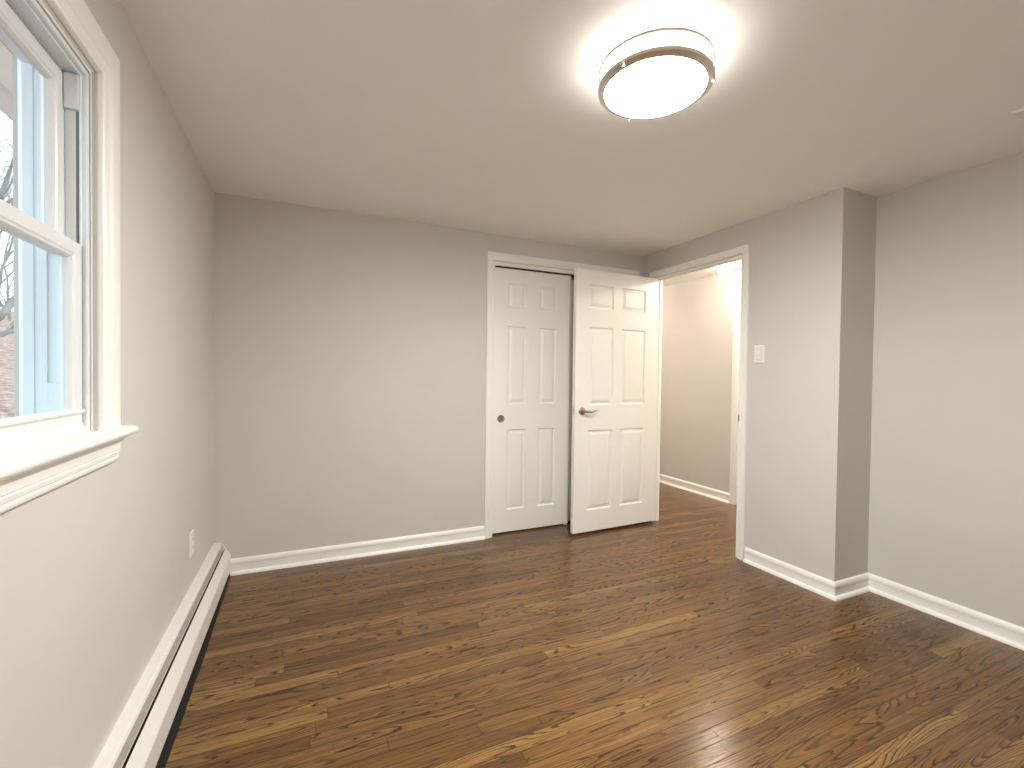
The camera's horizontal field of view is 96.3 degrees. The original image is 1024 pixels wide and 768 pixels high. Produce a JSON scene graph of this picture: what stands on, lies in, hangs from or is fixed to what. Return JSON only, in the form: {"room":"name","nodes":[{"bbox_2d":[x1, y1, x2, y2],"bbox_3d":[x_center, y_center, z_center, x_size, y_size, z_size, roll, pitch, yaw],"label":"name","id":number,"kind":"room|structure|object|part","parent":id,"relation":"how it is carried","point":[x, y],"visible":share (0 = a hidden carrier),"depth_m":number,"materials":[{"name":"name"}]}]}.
{"room":"empty bedroom","nodes":[
{"label":"empty bedroom","id":0,"kind":"room"},
{"bbox_2d":[0,0,213,767],"bbox_3d":[-1.172,0.043,1.205,0.160,2.286,4.870,0,1,-24],"label":"wall","id":1,"kind":"structure","parent":0,"point":[96,568],"depth_m":1.39,"materials":[{"name":"paint"}]},
{"bbox_2d":[0,41,11,92],"bbox_3d":[-1.866,-1.094,2.140,0.344,0.012,6.950,0,1,-24],"label":"soffit","id":2,"kind":"structure","parent":1,"relation":"attached to","point":[5,54],"depth_m":1.56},
{"bbox_2d":[0,82,12,120],"bbox_3d":[-2.087,-1.156,2.039,0.137,0.165,6.950,0,1,-24],"label":"gutter","id":3,"kind":"object","parent":2,"relation":"attached to","point":[6,105],"depth_m":1.75,"materials":[{"name":"white metal"}]},
{"bbox_2d":[0,0,138,513],"bbox_3d":[-0.938,-0.331,0.761,0.201,1.122,1.168,0,1,-24],"label":"window","id":4,"kind":"structure","parent":1,"relation":"in","point":[52,443],"depth_m":1.12,"materials":[{"name":"white paint"}]},
{"bbox_3d":[-0.953,-0.539,0.748,0.030,0.446,0.852,0,1,-24],"label":"sash","id":5,"kind":"part","parent":4,"relation":"part of","materials":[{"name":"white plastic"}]},
{"bbox_3d":[-0.928,-0.115,0.768,0.030,0.454,0.852,0,1,-24],"label":"sash","id":6,"kind":"part","parent":4,"relation":"part of","materials":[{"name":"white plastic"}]},
{"bbox_3d":[-0.914,0.077,0.779,0.009,0.012,0.845,0,1,-24],"label":"lift rail","id":7,"kind":"part","parent":4,"relation":"part of","materials":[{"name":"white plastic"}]},
{"bbox_3d":[-0.965,-0.327,0.747,0.138,0.923,0.894,0,1,-24],"label":"frame","id":8,"kind":"part","parent":4,"relation":"part of","materials":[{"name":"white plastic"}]},
{"bbox_3d":[-0.887,-0.381,0.781,0.031,1.022,1.103,0,1,-24],"label":"casing","id":9,"kind":"part","parent":4,"relation":"part of","materials":[{"name":"white paint"}]},
{"bbox_2d":[92,542,230,767],"bbox_3d":[-0.933,1.091,0.966,0.088,0.205,3.936,0,1,-24],"label":"baseboard heater","id":10,"kind":"object","parent":1,"relation":"attached to","point":[139,735],"visible":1,"depth_m":1.61,"materials":[{"name":"metal"}]},
{"bbox_2d":[189,529,193,557],"bbox_3d":[-1.530,0.762,2.195,0.008,0.118,0.072,0,1,-24],"label":"wall outlet","id":11,"kind":"object","parent":1,"relation":"attached to","point":[191,542],"visible":1,"depth_m":2.17,"materials":[{"name":"white plastic"}]},
{"bbox_2d":[155,574,229,767],"bbox_3d":[-0.926,1.193,0.971,0.106,0.001,3.940,0,1,-24],"label":"trim","id":12,"kind":"structure","parent":1,"relation":"attached to","point":[165,753],"depth_m":1.73,"materials":[{"name":"black metal"}]},
{"bbox_2d":[214,192,643,573],"bbox_3d":[-0.330,0.017,3.420,3.195,2.286,0.078,0,1,-24],"label":"wall","id":13,"kind":"structure","parent":0,"point":[350,348],"depth_m":3.03,"materials":[{"name":"paint"}]},
{"bbox_2d":[230,526,484,575],"bbox_3d":[-0.953,1.111,3.105,1.639,0.094,0.028,0,1,-24],"label":"baseboard","id":14,"kind":"structure","parent":13,"relation":"attached to","point":[273,561],"depth_m":3.05,"materials":[{"name":"white paint"}]},
{"bbox_2d":[492,267,570,533],"bbox_3d":[0.156,0.137,3.645,0.683,2.046,0.035,0,1,-24],"label":"door","id":15,"kind":"structure","parent":13,"relation":"in","point":[533,309],"depth_m":3.63,"materials":[{"name":"white paint"}]},
{"bbox_3d":[-0.085,0.267,3.525,0.058,0.058,0.008,0,1,-24],"label":"finger pull","id":16,"kind":"part","parent":15,"relation":"part of","materials":[{"name":"silver metal"}]},
{"bbox_2d":[495,262,573,274],"bbox_3d":[0.452,-0.905,3.723,1.279,0.023,0.016,0,1,-24],"label":"trim","id":17,"kind":"structure","parent":13,"relation":"attached to","point":[496,263],"depth_m":3.59,"materials":[{"name":"white paint"}]},
{"bbox_2d":[495,265,573,277],"bbox_3d":[0.432,-0.904,3.767,1.275,0.024,0.078,0,1,-24],"label":"trim","id":18,"kind":"structure","parent":13,"relation":"attached to","point":[571,275],"depth_m":3.66,"materials":[{"name":"white wood"}]},
{"bbox_2d":[484,251,639,538],"bbox_3d":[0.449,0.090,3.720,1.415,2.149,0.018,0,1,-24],"label":"trim","id":19,"kind":"structure","parent":13,"relation":"attached to","point":[492,257],"depth_m":3.44,"materials":[{"name":"white paint"}]},
{"bbox_2d":[568,280,573,520],"bbox_3d":[0.698,0.120,3.929,0.640,2.056,0.035,0,1,-24],"label":"door","id":20,"kind":"structure","parent":13,"relation":"in","point":[572,281],"depth_m":3.82,"materials":[{"name":"white paint"}]},
{"bbox_2d":[118,0,1023,286],"bbox_3d":[0.390,-1.163,3.144,4.592,0.100,7.170,0,1,-24],"label":"ceiling","id":21,"kind":"structure","parent":0,"point":[486,116],"depth_m":1.80,"materials":[{"name":"paint"}]},
{"bbox_2d":[598,25,715,121],"bbox_3d":[0.477,-1.024,1.535,0.371,0.124,0.372,0,1,-24],"label":"ceiling light","id":22,"kind":"object","parent":21,"relation":"attached to","point":[663,70],"visible":1,"depth_m":1.45,"materials":[{"name":"white glass"}]},
{"bbox_3d":[0.342,-1.015,1.410,0.011,0.076,0.011,0,1,-24],"label":"ring post","id":23,"kind":"part","parent":22,"relation":"part of","materials":[{"name":"silver metal"}]},
{"bbox_2d":[604,56,707,117],"bbox_3d":[0.477,-0.980,1.536,0.337,0.036,0.337,0,1,-24],"label":"diffuser","id":24,"kind":"object","parent":22,"relation":"attached to","point":[635,86],"depth_m":1.49,"materials":[{"name":"white glass"}]},
{"bbox_2d":[603,26,709,75],"bbox_3d":[0.477,-1.035,1.535,0.337,0.076,0.337,0,1,-24],"label":"diffuser","id":25,"kind":"object","parent":22,"relation":"attached to","point":[655,42],"depth_m":1.38,"materials":[{"name":"white glass"}]},
{"bbox_2d":[716,264,731,273],"bbox_3d":[1.914,-1.054,4.140,0.128,0.114,0.128,0,1,-24],"label":"hall light","id":26,"kind":"object","parent":21,"relation":"attached to","point":[723,269],"visible":0.54,"depth_m":4.10,"materials":[{"name":"white glass"}]},
{"bbox_2d":[730,264,737,268],"bbox_3d":[2.062,-1.093,4.287,0.094,0.038,0.094,0,1,-24],"label":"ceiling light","id":27,"kind":"object","parent":21,"relation":"attached to","point":[734,266],"visible":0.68,"depth_m":4.25,"materials":[{"name":"white glass"}]},
{"bbox_2d":[1011,107,1023,118],"bbox_3d":[2.099,-1.063,1.697,0.160,0.010,0.310,0,1,-24],"label":"ceiling vent","id":28,"kind":"object","parent":21,"relation":"in","point":[1019,112],"visible":1,"depth_m":1.80,"materials":[{"name":"white plastic"}]},
{"bbox_2d":[165,483,1023,767],"bbox_3d":[0.361,1.232,3.183,4.592,0.120,7.170,0,1,-24],"label":"floor","id":29,"kind":"structure","parent":0,"point":[649,644],"depth_m":1.94,"materials":[{"name":"brown wood"}]},
{"bbox_2d":[660,269,740,504],"bbox_3d":[1.935,0.016,5.145,0.120,2.286,4.638,0,1,-24],"label":"wall","id":30,"kind":"structure","parent":0,"point":[696,371],"depth_m":4.89,"materials":[{"name":"paint"}]},
{"bbox_2d":[660,474,728,502],"bbox_3d":[1.073,1.093,5.638,1.039,0.094,3.073,0,1,-24],"label":"baseboard","id":31,"kind":"structure","parent":30,"relation":"attached to","point":[712,493],"depth_m":4.89,"materials":[{"name":"white paint"}]},
{"bbox_2d":[729,282,740,504],"bbox_3d":[2.346,0.105,4.065,0.018,2.153,0.938,0,1,-24],"label":"trim","id":32,"kind":"structure","parent":30,"relation":"attached to","point":[737,286],"depth_m":4.46,"materials":[{"name":"white paint"}]},
{"bbox_2d":[735,290,740,503],"bbox_3d":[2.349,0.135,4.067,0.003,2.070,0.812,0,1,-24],"label":"door","id":33,"kind":"structure","parent":30,"relation":"in","point":[740,290],"depth_m":4.43,"materials":[{"name":"white paint"}]},
{"bbox_2d":[644,194,824,573],"bbox_3d":[1.477,0.039,3.391,0.078,2.286,1.616,0,1,-24],"label":"wall","id":34,"kind":"structure","parent":0,"point":[787,243],"depth_m":2.85,"materials":[{"name":"paint"}]},
{"bbox_2d":[570,268,657,533],"bbox_3d":[0.835,0.134,3.690,0.835,2.031,0.171,0,1,-26],"label":"door","id":35,"kind":"structure","parent":34,"relation":"in","point":[615,315],"depth_m":3.66,"materials":[{"name":"white paint"}]},
{"bbox_3d":[0.601,0.211,3.514,0.124,0.027,0.060,0,1,-26],"label":"lever handle","id":36,"kind":"part","parent":35,"relation":"part of","materials":[{"name":"silver metal"}]},
{"bbox_2d":[653,254,742,556],"bbox_3d":[1.413,0.144,3.534,0.078,2.070,0.859,0,1,-24],"label":"trim","id":37,"kind":"structure","parent":34,"relation":"attached to","point":[661,279],"depth_m":3.90,"materials":[{"name":"white paint"}]},
{"bbox_2d":[649,244,749,559],"bbox_3d":[1.369,0.118,3.514,0.018,2.122,0.963,0,1,-24],"label":"trim","id":38,"kind":"structure","parent":34,"relation":"attached to","point":[745,249],"depth_m":3.09,"materials":[{"name":"white paint"}]},
{"bbox_2d":[754,345,764,363],"bbox_3d":[1.609,-0.193,2.992,0.011,0.118,0.073,0,1,-24],"label":"light switch","id":39,"kind":"object","parent":34,"relation":"attached to","point":[759,350],"visible":1,"depth_m":2.99,"materials":[{"name":"white plastic"}]},
{"bbox_2d":[743,547,1023,650],"bbox_3d":[0.893,1.164,1.198,3.409,0.094,2.876,0,1,-24],"label":"baseboard","id":40,"kind":"structure","parent":34,"relation":"attached to","point":[1000,630],"depth_m":2.55,"materials":[{"name":"white paint"}]},
{"bbox_2d":[816,187,876,581],"bbox_3d":[1.973,0.057,2.674,0.392,2.286,0.100,0,1,-24],"label":"wall","id":41,"kind":"structure","parent":0,"point":[850,215],"depth_m":2.60,"materials":[{"name":"paint"}]},
{"bbox_2d":[868,151,1023,627],"bbox_3d":[2.611,0.082,1.639,0.078,2.286,2.312,0,1,-24],"label":"wall","id":42,"kind":"structure","parent":0,"point":[946,499],"depth_m":2.34,"materials":[{"name":"paint"}]},
{"label":"outside","id":43,"kind":"structure","parent":0,"visible":0},
{"bbox_2d":[0,311,13,418],"bbox_3d":[-31.850,-3.041,14.342,45.000,8.778,62.000,0,1,-24],"label":"ground","id":44,"kind":"structure","parent":43,"point":[6,342],"depth_m":15.29,"materials":[{"name":"brown plant"}]},
{"bbox_2d":[0,112,12,204],"bbox_3d":[-13.282,-5.638,13.132,7.277,11.824,7.594,1,1,24],"label":"bare tree","id":45,"kind":"object","parent":44,"relation":"on","point":[2,112],"visible":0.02,"depth_m":12.41,"materials":[{"name":"brown plant"}]},
{"bbox_2d":[0,163,12,283],"bbox_3d":[-23.346,-6.297,20.097,5.872,9.361,7.941,1,1,13],"label":"bare tree","id":46,"kind":"object","parent":44,"relation":"on","point":[4,279],"visible":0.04,"depth_m":20.73,"materials":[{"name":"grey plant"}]},
{"bbox_2d":[0,113,12,203],"bbox_3d":[-10.196,-3.280,8.699,5.697,8.236,6.537,2,1,43],"label":"bare tree","id":47,"kind":"object","parent":44,"relation":"on","point":[1,113],"visible":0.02,"depth_m":9.33,"materials":[{"name":"brown plant"}]},
{"bbox_2d":[0,112,13,337],"bbox_3d":[-5.801,-1.318,5.857,3.124,6.183,4.074,0,1,-16],"label":"leaning tree","id":48,"kind":"object","parent":44,"relation":"on","point":[7,307],"visible":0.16,"depth_m":5.36,"materials":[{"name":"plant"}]},
{"bbox_2d":[0,236,13,320],"bbox_3d":[-35.281,-8.233,30.845,6.838,8.130,6.486,0,1,-35],"label":"bare tree","id":49,"kind":"object","parent":44,"relation":"on","point":[4,270],"visible":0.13,"depth_m":31.40,"materials":[{"name":"brown plant"}]}
]}

